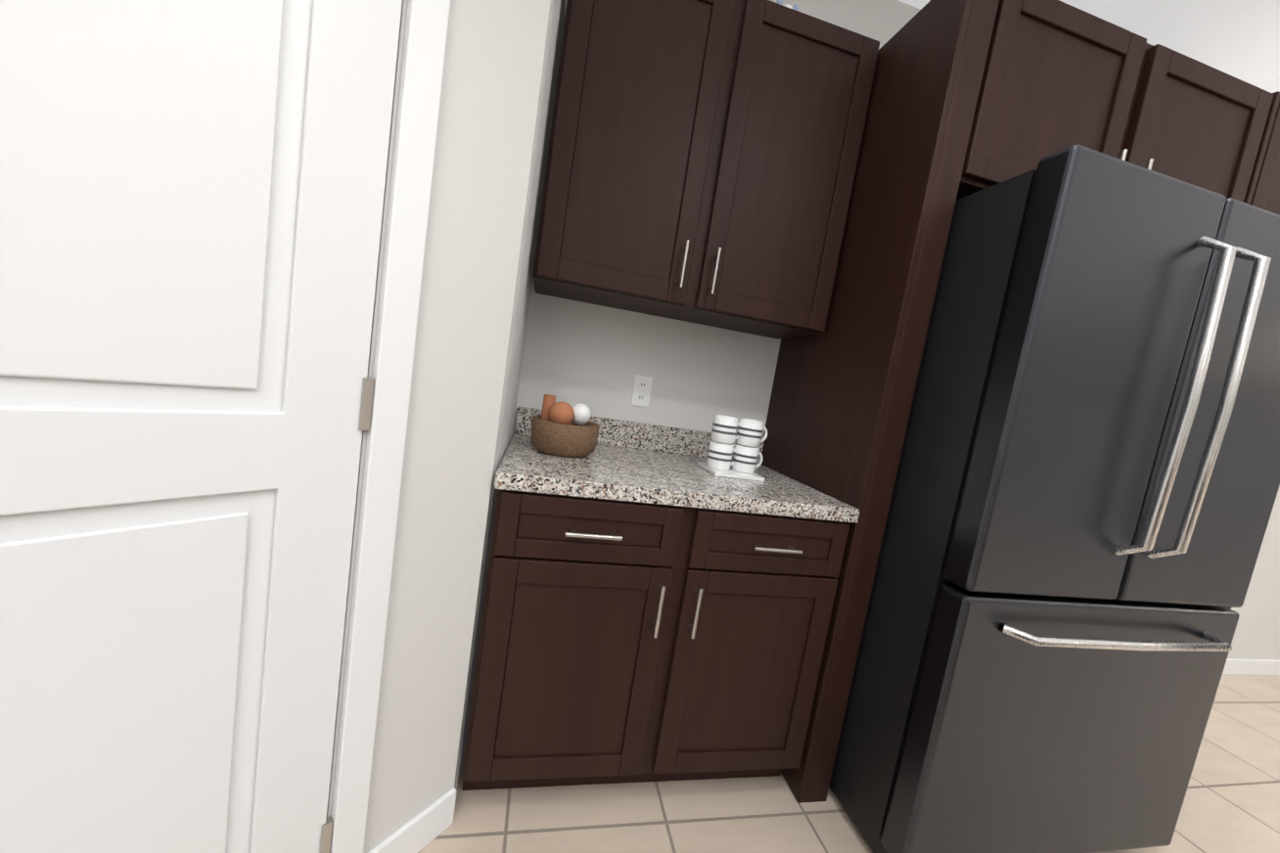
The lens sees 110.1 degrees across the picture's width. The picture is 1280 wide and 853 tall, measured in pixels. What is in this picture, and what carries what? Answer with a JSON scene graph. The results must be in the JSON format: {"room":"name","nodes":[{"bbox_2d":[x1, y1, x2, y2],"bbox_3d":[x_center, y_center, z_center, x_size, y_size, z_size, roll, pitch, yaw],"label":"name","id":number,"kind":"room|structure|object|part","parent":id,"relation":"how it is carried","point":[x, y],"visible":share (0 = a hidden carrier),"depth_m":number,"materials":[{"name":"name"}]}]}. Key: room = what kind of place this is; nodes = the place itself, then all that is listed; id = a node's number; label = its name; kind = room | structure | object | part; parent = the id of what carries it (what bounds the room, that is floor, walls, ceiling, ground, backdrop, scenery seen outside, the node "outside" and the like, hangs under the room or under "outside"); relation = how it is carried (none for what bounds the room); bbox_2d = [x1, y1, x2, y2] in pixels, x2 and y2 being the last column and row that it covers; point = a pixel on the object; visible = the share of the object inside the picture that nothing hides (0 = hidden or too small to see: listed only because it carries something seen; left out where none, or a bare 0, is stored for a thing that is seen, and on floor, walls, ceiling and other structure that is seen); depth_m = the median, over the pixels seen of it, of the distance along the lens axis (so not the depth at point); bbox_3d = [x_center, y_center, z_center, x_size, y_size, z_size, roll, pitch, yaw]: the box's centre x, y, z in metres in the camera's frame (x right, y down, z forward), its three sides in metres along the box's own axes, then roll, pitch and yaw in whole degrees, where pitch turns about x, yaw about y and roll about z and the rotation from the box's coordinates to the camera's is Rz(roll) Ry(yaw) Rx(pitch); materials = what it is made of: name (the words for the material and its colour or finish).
{"room":"kitchen","nodes":[
{"label":"kitchen","id":0,"kind":"room"},
{"bbox_2d":[326,0,550,852],"bbox_3d":[-1.066,-0.365,-0.134,0.120,2.740,2.750,12,7,32],"label":"wall","id":1,"kind":"structure","parent":0,"point":[492,73],"depth_m":0.92,"materials":[{"name":"grey paint"}]},
{"bbox_2d":[0,0,402,852],"bbox_3d":[-0.688,-0.046,0.473,0.043,2.084,0.732,12,7,32],"label":"pantry door","id":2,"kind":"structure","parent":1,"relation":"in","point":[192,194],"depth_m":0.59,"materials":[{"name":"white wood"}]},
{"bbox_2d":[320,377,374,852],"bbox_3d":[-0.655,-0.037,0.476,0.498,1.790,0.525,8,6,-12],"label":"hinge","id":3,"kind":"object","parent":2,"relation":"attached to","point":[364,425],"depth_m":0.77,"materials":[{"name":"silver metal"}]},
{"bbox_2d":[326,0,450,852],"bbox_3d":[-0.715,-0.083,0.490,0.136,2.168,0.876,12,7,32],"label":"door frame","id":4,"kind":"structure","parent":1,"relation":"attached to","point":[424,54],"depth_m":0.80,"materials":[{"name":"white wood"}]},
{"bbox_2d":[454,0,566,788],"bbox_3d":[-0.388,-0.406,1.317,0.100,2.740,0.520,8,6,-12],"label":"wall","id":5,"kind":"structure","parent":0,"point":[544,114],"depth_m":1.19,"materials":[{"name":"grey paint"}]},
{"bbox_2d":[417,675,1279,852],"bbox_3d":[1.779,1.772,-2.507,11.740,0.120,9.740,8,6,-12],"label":"floor","id":6,"kind":"structure","parent":0,"point":[1231,802],"depth_m":1.27,"materials":[{"name":"tile"}]},
{"bbox_2d":[461,485,728,790],"bbox_3d":[-0.189,0.566,1.435,0.556,0.865,0.616,8,6,-12],"label":"base cabinet","id":7,"kind":"object","parent":6,"relation":"on","point":[660,605],"depth_m":1.13,"materials":[{"name":"brown wood"}]},
{"bbox_2d":[494,434,861,520],"bbox_3d":[0.073,0.146,1.430,0.970,0.039,0.621,8,6,-12],"label":"countertop","id":8,"kind":"structure","parent":7,"relation":"on","point":[620,471],"depth_m":1.22,"materials":[{"name":"grey stone"}]},
{"bbox_2d":[530,394,599,457],"bbox_3d":[-0.229,-0.003,1.383,0.210,0.169,0.205,8,6,-12],"label":"basket","id":9,"kind":"object","parent":8,"relation":"on","point":[562,429],"visible":1,"depth_m":1.32,"materials":[{"name":"brown wicker"}]},
{"bbox_2d":[697,414,767,481],"bbox_3d":[0.325,0.065,1.486,0.195,0.185,0.160,8,6,-12],"label":"mugs","id":10,"kind":"object","parent":8,"relation":"on","point":[746,453],"visible":1,"depth_m":1.45,"materials":[{"name":"white ceramic"}]},
{"bbox_2d":[681,504,865,803],"bbox_3d":[0.198,0.617,1.521,0.556,0.865,0.616,8,6,-12],"label":"base cabinet","id":11,"kind":"object","parent":6,"relation":"on","point":[779,598],"depth_m":1.24,"materials":[{"name":"brown wood"}]},
{"bbox_2d":[829,144,1279,852],"bbox_3d":[1.135,0.298,1.488,0.927,1.785,0.919,8,6,-12],"label":"refrigerator","id":12,"kind":"object","parent":6,"relation":"on","point":[1084,491],"visible":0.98,"depth_m":1.08,"materials":[{"name":"black metal"}]},
{"bbox_3d":[1.266,0.056,1.047,0.706,0.969,0.073,8,6,-12],"label":"handle","id":13,"kind":"part","parent":12,"relation":"part of","materials":[{"name":"silver metal"}]},
{"bbox_2d":[1224,129,1279,609],"bbox_3d":[1.906,0.119,1.806,0.477,2.310,0.616,8,6,-12],"label":"tall cabinet","id":14,"kind":"object","parent":6,"relation":"on","point":[1269,201],"depth_m":1.38,"materials":[{"name":"wood"}]},
{"bbox_2d":[511,0,1279,660],"bbox_3d":[1.042,-0.253,1.992,11.740,2.740,0.180,8,6,-12],"label":"wall","id":15,"kind":"structure","parent":0,"point":[596,358],"depth_m":1.70,"materials":[{"name":"grey paint"}]},
{"bbox_2d":[514,407,767,461],"bbox_3d":[0.024,0.039,1.714,0.970,0.100,0.022,8,6,-12],"label":"backsplash","id":16,"kind":"structure","parent":15,"relation":"attached to","point":[612,432],"depth_m":1.70,"materials":[{"name":"grey stone"}]},
{"bbox_2d":[630,374,652,407],"bbox_3d":[0.008,-0.135,1.698,0.070,0.115,0.008,8,6,-12],"label":"outlet","id":17,"kind":"object","parent":15,"relation":"attached to","point":[642,389],"visible":1,"depth_m":1.70,"materials":[{"name":"white plastic"}]},
{"bbox_2d":[532,0,775,323],"bbox_3d":[-0.001,-0.857,1.436,0.556,0.900,0.320,8,6,-12],"label":"upper cabinet","id":18,"kind":"object","parent":15,"relation":"attached to","point":[654,110],"depth_m":1.29,"materials":[{"name":"brown wood"}]},
{"bbox_2d":[696,2,892,344],"bbox_3d":[0.386,-0.806,1.523,0.556,0.900,0.320,8,6,-12],"label":"upper cabinet","id":19,"kind":"object","parent":15,"relation":"attached to","point":[821,81],"depth_m":1.39,"materials":[{"name":"brown wood"}]},
{"bbox_2d":[776,0,798,10],"bbox_3d":[0.480,-1.333,1.496,0.100,0.169,0.070,8,6,-12],"label":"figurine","id":20,"kind":"object","parent":19,"relation":"on","point":[794,7],"visible":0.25,"depth_m":1.48,"materials":[{"name":"white"}]},
{"bbox_2d":[849,0,1162,274],"bbox_3d":[1.029,-0.908,1.489,0.591,0.495,0.616,8,6,-12],"label":"upper cabinet","id":21,"kind":"object","parent":15,"relation":"attached to","point":[975,94],"depth_m":1.19,"materials":[{"name":"brown wood"}]},
{"bbox_2d":[931,45,1279,274],"bbox_3d":[1.564,-0.837,1.608,0.515,0.495,0.616,8,6,-12],"label":"upper cabinet","id":22,"kind":"object","parent":15,"relation":"attached to","point":[1205,126],"depth_m":1.31,"materials":[{"name":"brown wood"}]},
{"bbox_2d":[1222,658,1279,675],"bbox_3d":[4.151,1.496,2.764,4.580,0.095,0.016,8,6,-12],"label":"baseboard","id":23,"kind":"structure","parent":15,"relation":"attached to","point":[1233,666],"depth_m":2.64,"materials":[{"name":"white wood"}]},
{"bbox_2d":[898,0,1279,92],"bbox_3d":[2.216,-1.040,-2.793,11.740,0.120,9.740,8,6,-12],"label":"ceiling","id":24,"kind":"structure","parent":0,"point":[1239,39],"depth_m":1.64,"materials":[{"name":"white paint"}]}
]}

